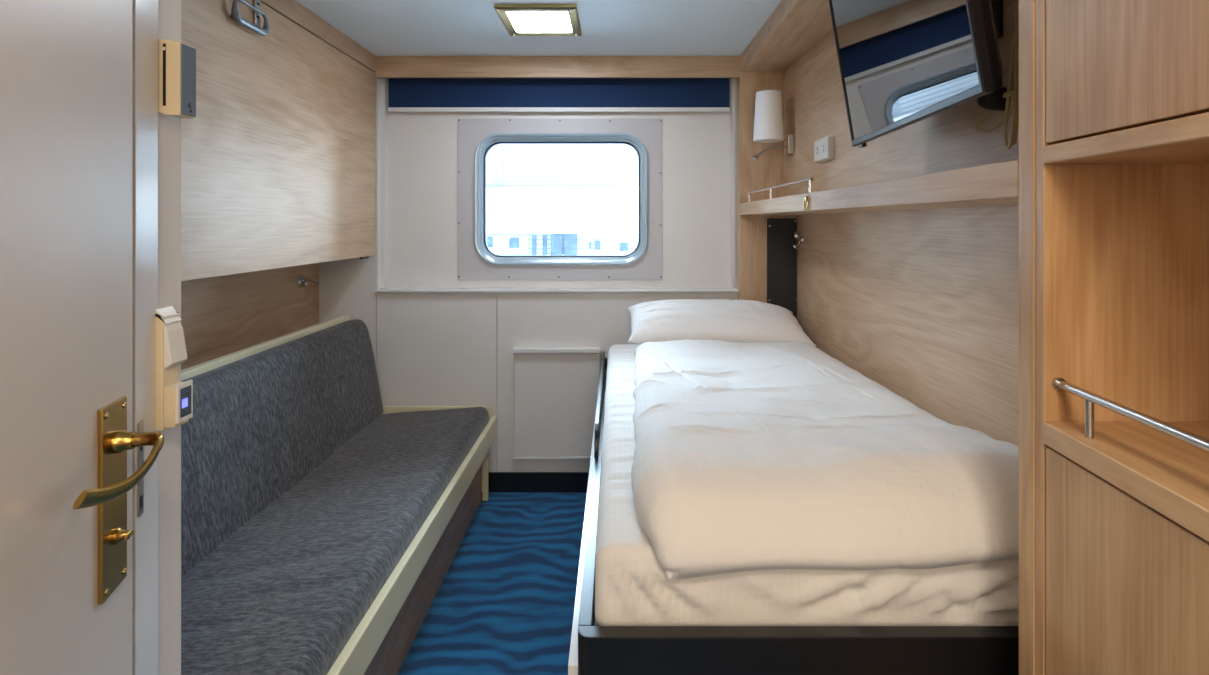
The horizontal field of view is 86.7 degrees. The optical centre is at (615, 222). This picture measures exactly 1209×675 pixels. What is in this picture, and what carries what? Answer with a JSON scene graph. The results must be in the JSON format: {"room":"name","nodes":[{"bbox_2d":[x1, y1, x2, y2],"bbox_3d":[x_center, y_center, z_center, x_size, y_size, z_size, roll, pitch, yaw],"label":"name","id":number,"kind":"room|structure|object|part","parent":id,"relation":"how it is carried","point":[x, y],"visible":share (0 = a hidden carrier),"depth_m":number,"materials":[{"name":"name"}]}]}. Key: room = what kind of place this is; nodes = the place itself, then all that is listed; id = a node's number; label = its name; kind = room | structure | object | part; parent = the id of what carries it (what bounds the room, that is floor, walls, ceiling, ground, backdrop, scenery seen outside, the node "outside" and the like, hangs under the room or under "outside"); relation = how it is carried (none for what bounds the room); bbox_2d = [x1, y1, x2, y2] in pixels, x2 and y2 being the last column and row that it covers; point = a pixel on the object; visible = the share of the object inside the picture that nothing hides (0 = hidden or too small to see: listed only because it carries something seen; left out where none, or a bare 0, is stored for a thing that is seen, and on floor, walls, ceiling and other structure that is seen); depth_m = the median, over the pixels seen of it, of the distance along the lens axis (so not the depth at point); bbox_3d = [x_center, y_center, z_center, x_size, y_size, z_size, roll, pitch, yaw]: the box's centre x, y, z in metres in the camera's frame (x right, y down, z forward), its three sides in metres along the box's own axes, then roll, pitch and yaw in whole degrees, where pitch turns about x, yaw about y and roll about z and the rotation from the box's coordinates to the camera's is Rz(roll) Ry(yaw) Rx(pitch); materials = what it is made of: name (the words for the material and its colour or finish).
{"room":"ship cabin","nodes":[
{"label":"ship cabin","id":0,"kind":"room"},
{"bbox_2d":[158,0,180,674],"bbox_3d":[-1.200,0.252,-0.160,1.000,2.096,2.380,0,0,0],"label":"wall","id":1,"kind":"structure","parent":0,"point":[169,11],"depth_m":1.01,"materials":[{"name":"white laminate"}]},
{"bbox_2d":[0,0,163,674],"bbox_3d":[-0.532,0.294,0.488,0.104,1.988,0.802,0,0,-16],"label":"door","id":2,"kind":"structure","parent":1,"relation":"in","point":[68,440],"depth_m":0.71,"materials":[{"name":"paint"}]},
{"bbox_3d":[-0.633,0.344,0.806,0.005,0.236,0.066,0,0,-16],"label":"handle plate","id":3,"kind":"part","parent":2,"relation":"part of","materials":[{"name":"gold metal"}]},
{"bbox_3d":[-0.585,0.291,0.752,0.059,0.052,0.147,0,0,-16],"label":"lever","id":4,"kind":"part","parent":2,"relation":"part of","materials":[{"name":"gold metal"}]},
{"bbox_2d":[133,0,157,674],"bbox_3d":[-0.686,0.277,0.930,0.028,2.046,0.071,0,0,0],"label":"door frame","id":5,"kind":"structure","parent":1,"relation":"attached to","point":[145,12],"depth_m":0.93,"materials":[{"name":"white paint"}]},
{"bbox_3d":[-0.675,0.348,0.908,0.001,0.132,0.016,0,0,-15],"label":"strike plate","id":6,"kind":"part","parent":5,"relation":"part of","materials":[{"name":"metal"}]},
{"bbox_2d":[155,306,192,430],"bbox_3d":[-0.677,0.220,0.975,0.046,0.182,0.036,0,0,0],"label":"thermostat","id":7,"kind":"object","parent":1,"relation":"attached to","point":[173,398],"visible":0.95,"depth_m":0.96,"materials":[{"name":"beige plastic"}]},
{"bbox_3d":[-0.657,0.271,0.974,0.005,0.058,0.034,0,0,0],"label":"display frame","id":8,"kind":"part","parent":7,"relation":"part of","materials":[{"name":"white plastic"}]},
{"bbox_2d":[158,39,195,117],"bbox_3d":[-0.679,-0.223,0.988,0.041,0.117,0.035,0,0,0],"label":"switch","id":9,"kind":"object","parent":1,"relation":"attached to","point":[176,60],"visible":1,"depth_m":0.97,"materials":[{"name":"beige plastic"}]},
{"bbox_3d":[-0.660,-0.220,0.989,0.003,0.107,0.032,0,0,0],"label":"plate","id":10,"kind":"part","parent":9,"relation":"part of","materials":[{"name":"grey metal"}]},
{"bbox_2d":[181,263,318,369],"bbox_3d":[-1.489,0.252,2.065,0.100,2.096,2.070,0,0,0],"label":"wall","id":11,"kind":"structure","parent":0,"point":[221,316],"depth_m":2.47,"materials":[{"name":"brown wood"}]},
{"bbox_2d":[181,0,375,280],"bbox_3d":[-1.276,-0.275,2.041,0.326,0.876,2.012,0,0,0],"label":"upper berth","id":12,"kind":"object","parent":11,"relation":"attached to","point":[278,151],"visible":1,"depth_m":2.11,"materials":[{"name":"brown laminate"}]},
{"bbox_3d":[-1.129,-0.633,1.971,0.032,0.078,0.187,0,0,0],"label":"berth handle","id":13,"kind":"part","parent":12,"relation":"part of","materials":[{"name":"grey metal"}]},
{"bbox_2d":[297,275,320,286],"bbox_3d":[-1.385,0.264,2.908,0.113,0.052,0.052,0,0,6],"label":"wall hook","id":14,"kind":"object","parent":11,"relation":"attached to","point":[301,281],"visible":1,"depth_m":2.90,"materials":[{"name":"silver metal"}]},
{"bbox_3d":[-1.431,0.264,2.914,0.014,0.052,0.052,0,0,0],"label":"plate","id":15,"kind":"part","parent":14,"relation":"part of","materials":[{"name":"silver metal"}]},
{"bbox_2d":[397,491,586,674],"bbox_3d":[-0.125,1.330,0.860,3.250,0.060,4.520,0,0,0],"label":"floor","id":16,"kind":"structure","parent":0,"point":[504,604],"depth_m":2.23,"materials":[{"name":"blue carpet"}]},
{"bbox_2d":[181,315,496,674],"bbox_3d":[-0.930,0.869,2.047,0.731,0.862,1.995,0,0,0],"label":"sofa","id":17,"kind":"object","parent":16,"relation":"on","point":[323,522],"visible":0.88,"depth_m":1.89,"materials":[{"name":"grey fabric"}]},
{"bbox_3d":[-1.280,0.669,2.047,0.032,0.462,1.995,0,0,0],"label":"rail","id":18,"kind":"part","parent":17,"relation":"part of","materials":[{"name":"beige paint"}]},
{"bbox_2d":[181,319,382,576],"bbox_3d":[-1.174,0.679,2.038,0.172,0.462,1.945,0,0,0],"label":"backrest cushion","id":19,"kind":"object","parent":17,"relation":"on","point":[268,416],"depth_m":2.08,"materials":[{"name":"grey fabric"}]},
{"bbox_3d":[-0.577,0.965,2.047,0.024,0.100,1.995,0,0,0],"label":"rail","id":20,"kind":"part","parent":17,"relation":"part of","materials":[{"name":"beige paint"}]},
{"bbox_3d":[-0.639,1.145,2.027,0.018,0.309,1.935,0,0,0],"label":"panel","id":21,"kind":"part","parent":17,"relation":"part of","materials":[{"name":"brown wood"}]},
{"bbox_3d":[-0.926,0.942,3.032,0.671,0.147,0.026,0,0,0],"label":"rail","id":22,"kind":"part","parent":17,"relation":"part of","materials":[{"name":"beige paint"}]},
{"bbox_3d":[-0.613,1.158,3.006,0.026,0.284,0.022,0,0,0],"label":"leg","id":23,"kind":"part","parent":17,"relation":"part of","materials":[{"name":"beige paint"}]},
{"bbox_2d":[568,351,1018,674],"bbox_3d":[0.389,0.948,2.026,0.942,0.705,1.952,0,0,0],"label":"bed","id":24,"kind":"object","parent":16,"relation":"on","point":[594,649],"visible":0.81,"depth_m":1.05,"materials":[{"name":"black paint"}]},
{"bbox_3d":[-0.070,1.024,2.031,0.022,0.551,1.897,0,0,0],"label":"panel","id":25,"kind":"part","parent":24,"relation":"part of","materials":[{"name":"white paint"}]},
{"bbox_2d":[595,344,1018,625],"bbox_3d":[0.406,0.633,2.024,0.889,0.174,1.882,0,0,0],"label":"mattress","id":26,"kind":"object","parent":24,"relation":"on","point":[632,588],"visible":0.26,"depth_m":1.10,"materials":[{"name":"white fabric"}]},
{"bbox_2d":[627,299,816,346],"bbox_3d":[0.436,0.433,2.800,0.776,0.185,0.360,0,0,0],"label":"pillow","id":27,"kind":"object","parent":26,"relation":"on","point":[741,321],"visible":0.83,"depth_m":2.67,"materials":[{"name":"white fabric"}]},
{"bbox_2d":[631,339,1018,579],"bbox_3d":[0.435,0.510,1.847,0.839,0.170,1.603,0,0,0],"label":"duvet","id":28,"kind":"object","parent":26,"relation":"on","point":[762,455],"visible":0.94,"depth_m":1.15,"materials":[{"name":"white fabric"}]},
{"bbox_2d":[1019,0,1208,674],"bbox_3d":[0.814,0.253,0.335,0.669,2.094,1.210,0,0,0],"label":"tall cabinet","id":29,"kind":"object","parent":16,"relation":"on","point":[1114,94],"visible":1,"depth_m":0.85,"materials":[{"name":"brown wood"}]},
{"bbox_3d":[0.868,0.253,0.920,0.561,2.094,0.040,0,0,0],"label":"panel","id":30,"kind":"part","parent":29,"relation":"part of","materials":[{"name":"brown wood"}]},
{"bbox_3d":[0.601,0.248,0.812,0.010,0.046,0.009,0,0,0],"label":"rail post","id":31,"kind":"part","parent":29,"relation":"part of","materials":[{"name":"metal"}]},
{"bbox_2d":[1043,112,1208,163],"bbox_3d":[0.814,-0.093,0.314,0.669,0.024,1.128,0,0,0],"label":"niche shelf","id":32,"kind":"object","parent":29,"relation":"attached to","point":[1184,139],"depth_m":0.74,"materials":[{"name":"brown wood"}]},
{"bbox_2d":[1043,421,1208,541],"bbox_3d":[0.814,0.287,0.314,0.669,0.030,1.128,0,0,0],"label":"shelf","id":33,"kind":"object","parent":29,"relation":"on","point":[1168,474],"depth_m":0.74,"materials":[{"name":"brown wood"}]},
{"bbox_3d":[0.545,-0.446,0.313,0.019,0.675,1.132,0,0,5],"label":"door","id":34,"kind":"part","parent":29,"relation":"part of","materials":[{"name":"brown wood"}]},
{"bbox_3d":[0.545,0.763,0.313,0.019,0.914,1.132,0,0,5],"label":"door","id":35,"kind":"part","parent":29,"relation":"part of","materials":[{"name":"brown wood"}]},
{"bbox_3d":[0.575,0.220,0.536,0.012,0.012,0.676,0,0,5],"label":"guard rail","id":36,"kind":"part","parent":29,"relation":"part of","materials":[{"name":"metal"}]},
{"bbox_2d":[319,72,737,490],"bbox_3d":[-0.169,0.252,3.200,2.739,2.096,0.200,0,0,0],"label":"wall","id":37,"kind":"structure","parent":0,"point":[429,348],"depth_m":3.10,"materials":[{"name":"white paint"}]},
{"bbox_2d":[489,472,588,491],"bbox_3d":[-0.355,1.253,3.094,0.530,0.094,0.012,0,0,0],"label":"baseboard","id":38,"kind":"structure","parent":37,"relation":"attached to","point":[498,481],"depth_m":3.09,"materials":[{"name":"black plastic"}]},
{"bbox_2d":[512,347,600,458],"bbox_3d":[-0.284,0.866,3.075,0.420,0.532,0.050,0,0,0],"label":"panel","id":39,"kind":"object","parent":37,"relation":"attached to","point":[555,389],"visible":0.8,"depth_m":3.07,"materials":[{"name":"grey paint"}]},
{"bbox_2d":[375,288,737,291],"bbox_3d":[-0.285,0.328,3.130,1.750,0.014,0.099,0,0,0],"label":"sill","id":40,"kind":"structure","parent":37,"relation":"attached to","point":[380,289],"depth_m":3.08,"materials":[{"name":"white paint"}]},
{"bbox_2d":[737,72,796,302],"bbox_3d":[0.727,0.252,3.110,0.271,2.096,0.120,0,0,0],"label":"panel","id":41,"kind":"object","parent":37,"relation":"attached to","point":[767,171],"visible":0.14,"depth_m":3.05,"materials":[{"name":"brown wood"}]},
{"bbox_2d":[296,0,780,55],"bbox_3d":[-0.125,-0.836,1.000,3.250,0.080,4.800,0,0,0],"label":"ceiling","id":42,"kind":"structure","parent":0,"point":[381,27],"depth_m":2.60,"materials":[{"name":"paint"}]},
{"bbox_2d":[260,0,375,71],"bbox_3d":[-1.291,-0.757,2.040,0.295,0.076,2.020,0,0,0],"label":"fascia","id":43,"kind":"object","parent":42,"relation":"attached to","point":[292,10],"visible":0.4,"depth_m":2.49,"materials":[{"name":"brown wood"}]},
{"bbox_2d":[494,4,581,35],"bbox_3d":[-0.293,-0.786,2.503,0.302,0.019,0.355,0,0,0],"label":"recessed light","id":44,"kind":"object","parent":42,"relation":"in","point":[518,19],"visible":1,"depth_m":2.46,"materials":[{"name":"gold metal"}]},
{"bbox_2d":[508,12,571,32],"bbox_3d":[-0.293,-0.789,2.503,0.220,0.011,0.264,0,0,0],"label":"diffuser","id":45,"kind":"object","parent":44,"relation":"attached to","point":[519,22],"depth_m":2.50,"materials":[{"name":"white plastic"}]},
{"bbox_2d":[376,56,739,77],"bbox_3d":[-0.276,-0.745,3.061,1.735,0.099,0.022,0,0,0],"label":"wood trim","id":46,"kind":"structure","parent":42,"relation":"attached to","point":[386,66],"depth_m":3.05,"materials":[{"name":"brown wood"}]},
{"bbox_2d":[740,0,832,71],"bbox_3d":[0.696,-0.757,1.995,0.209,0.075,2.109,0,0,0],"label":"beam","id":47,"kind":"structure","parent":42,"relation":"attached to","point":[794,26],"depth_m":2.48,"materials":[{"name":"brown wood"}]},
{"bbox_2d":[388,78,730,287],"bbox_3d":[-0.276,-0.231,3.215,1.775,1.130,0.070,0,0,0],"label":"wall","id":48,"kind":"structure","parent":0,"point":[422,146],"depth_m":3.18,"materials":[{"name":"white paint"}]},
{"bbox_2d":[378,78,387,288],"bbox_3d":[-1.148,-0.218,3.140,0.030,1.076,0.077,0,0,0],"label":"channel","id":49,"kind":"object","parent":48,"relation":"attached to","point":[382,82],"visible":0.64,"depth_m":3.13,"materials":[{"name":"white metal"}]},
{"bbox_2d":[457,119,661,279],"bbox_3d":[-0.278,-0.118,3.208,1.017,0.801,0.095,0,0,0],"label":"window","id":50,"kind":"structure","parent":48,"relation":"in","point":[475,137],"depth_m":3.18,"materials":[{"name":"metal"}]},
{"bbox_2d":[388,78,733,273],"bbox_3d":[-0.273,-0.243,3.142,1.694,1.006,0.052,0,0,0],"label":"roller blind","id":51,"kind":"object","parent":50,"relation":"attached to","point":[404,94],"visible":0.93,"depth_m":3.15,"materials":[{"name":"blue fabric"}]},
{"bbox_3d":[0.567,-0.238,3.118,0.014,0.996,0.005,0,0,0],"label":"bead chain","id":52,"kind":"part","parent":51,"relation":"part of","materials":[{"name":"white plastic"}]},
{"bbox_3d":[-0.272,-0.118,3.208,0.867,0.660,0.095,0,0,0],"label":"frame","id":53,"kind":"part","parent":50,"relation":"part of","materials":[{"name":"metal"}]},
{"bbox_2d":[486,144,638,254],"bbox_3d":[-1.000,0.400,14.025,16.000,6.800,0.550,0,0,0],"label":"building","id":54,"kind":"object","parent":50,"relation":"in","point":[542,199],"visible":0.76,"depth_m":13.96,"materials":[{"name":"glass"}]},
{"bbox_3d":[-2.373,0.487,13.979,0.941,0.470,0.039,0,0,0],"label":"shop panel","id":55,"kind":"part","parent":54,"relation":"part of","materials":[{"name":"white"}]},
{"bbox_2d":[731,78,736,288],"bbox_3d":[0.590,-0.218,3.155,0.042,1.076,0.049,0,0,0],"label":"channel","id":56,"kind":"object","parent":48,"relation":"attached to","point":[733,276],"visible":0.43,"depth_m":3.13,"materials":[{"name":"white metal"}]},
{"bbox_2d":[784,0,1018,445],"bbox_3d":[1.110,0.252,2.095,0.619,2.096,2.309,0,0,0],"label":"wall","id":57,"kind":"structure","parent":0,"point":[923,304],"depth_m":1.83,"materials":[{"name":"brown wood"}]},
{"bbox_2d":[752,90,793,160],"bbox_3d":[0.703,-0.432,2.895,0.195,0.316,0.136,0,0,0],"label":"wall sconce","id":58,"kind":"object","parent":57,"relation":"attached to","point":[768,118],"visible":1,"depth_m":2.85,"materials":[{"name":"fabric"}]},
{"bbox_3d":[0.690,-0.481,2.895,0.136,0.219,0.136,0,0,0],"label":"lamp shade","id":59,"kind":"part","parent":58,"relation":"part of","materials":[{"name":"white fabric"}]},
{"bbox_3d":[0.698,-0.319,2.865,0.159,0.061,0.015,0,0,-14],"label":"reading arm","id":60,"kind":"part","parent":58,"relation":"part of","materials":[{"name":"metal"}]},
{"bbox_2d":[767,218,797,318],"bbox_3d":[0.792,0.293,3.043,0.148,0.629,0.012,0,0,0],"label":"panel","id":61,"kind":"object","parent":57,"relation":"attached to","point":[781,253],"visible":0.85,"depth_m":3.04,"materials":[{"name":"black metal"}]},
{"bbox_2d":[793,231,803,248],"bbox_3d":[0.837,0.079,2.950,0.049,0.082,0.036,0,0,0],"label":"coat hook","id":62,"kind":"object","parent":57,"relation":"attached to","point":[796,234],"visible":1,"depth_m":2.94,"materials":[{"name":"silver metal"}]},
{"bbox_3d":[0.836,0.056,2.950,0.035,0.036,0.036,0,0,0],"label":"knob","id":63,"kind":"part","parent":62,"relation":"part of","materials":[{"name":"silver metal"}]},
{"bbox_2d":[814,135,833,162],"bbox_3d":[0.787,-0.279,2.428,0.026,0.087,0.167,0,0,0],"label":"power outlet","id":64,"kind":"object","parent":57,"relation":"attached to","point":[823,147],"visible":1,"depth_m":2.38,"materials":[{"name":"white plastic"}]},
{"bbox_2d":[815,145,818,155],"bbox_3d":[0.775,-0.279,2.467,0.002,0.040,0.040,0,0,0],"label":"socket","id":65,"kind":"object","parent":64,"relation":"attached to","point":[816,146],"depth_m":2.47,"materials":[{"name":"white plastic"}]},
{"bbox_2d":[822,143,825,153],"bbox_3d":[0.775,-0.279,2.390,0.002,0.040,0.040,0,0,0],"label":"socket","id":66,"kind":"object","parent":64,"relation":"attached to","point":[823,144],"depth_m":2.39,"materials":[{"name":"white plastic"}]},
{"bbox_2d":[740,160,1018,214],"bbox_3d":[0.721,-0.089,1.995,0.280,0.102,2.107,0,0,0],"label":"wall shelf","id":67,"kind":"object","parent":57,"relation":"attached to","point":[997,184],"visible":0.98,"depth_m":1.32,"materials":[{"name":"brown wood"}]},
{"bbox_3d":[0.603,-0.136,2.446,0.010,0.009,0.955,0,0,0],"label":"guard rail","id":68,"kind":"part","parent":67,"relation":"part of","materials":[{"name":"silver metal"}]},
{"bbox_2d":[829,0,1002,147],"bbox_3d":[0.623,-0.417,1.399,0.133,0.432,0.733,0,0,4],"label":"television","id":69,"kind":"object","parent":57,"relation":"attached to","point":[903,63],"visible":1,"depth_m":1.31,"materials":[{"name":"black plastic"}]},
{"bbox_2d":[974,12,1018,148],"bbox_3d":[0.775,-0.281,1.296,0.050,0.269,0.102,0,0,0],"label":"cable bundle","id":70,"kind":"object","parent":57,"relation":"attached to","point":[1005,99],"visible":0.91,"depth_m":1.26,"materials":[{"name":"black plastic"}]},
{"bbox_2d":[991,0,1002,37],"bbox_3d":[0.726,-0.456,1.412,0.148,0.140,0.180,0,0,0],"label":"bracket","id":71,"kind":"object","parent":57,"relation":"attached to","point":[997,5],"visible":0.22,"depth_m":1.33,"materials":[{"name":"black metal"}]}
]}

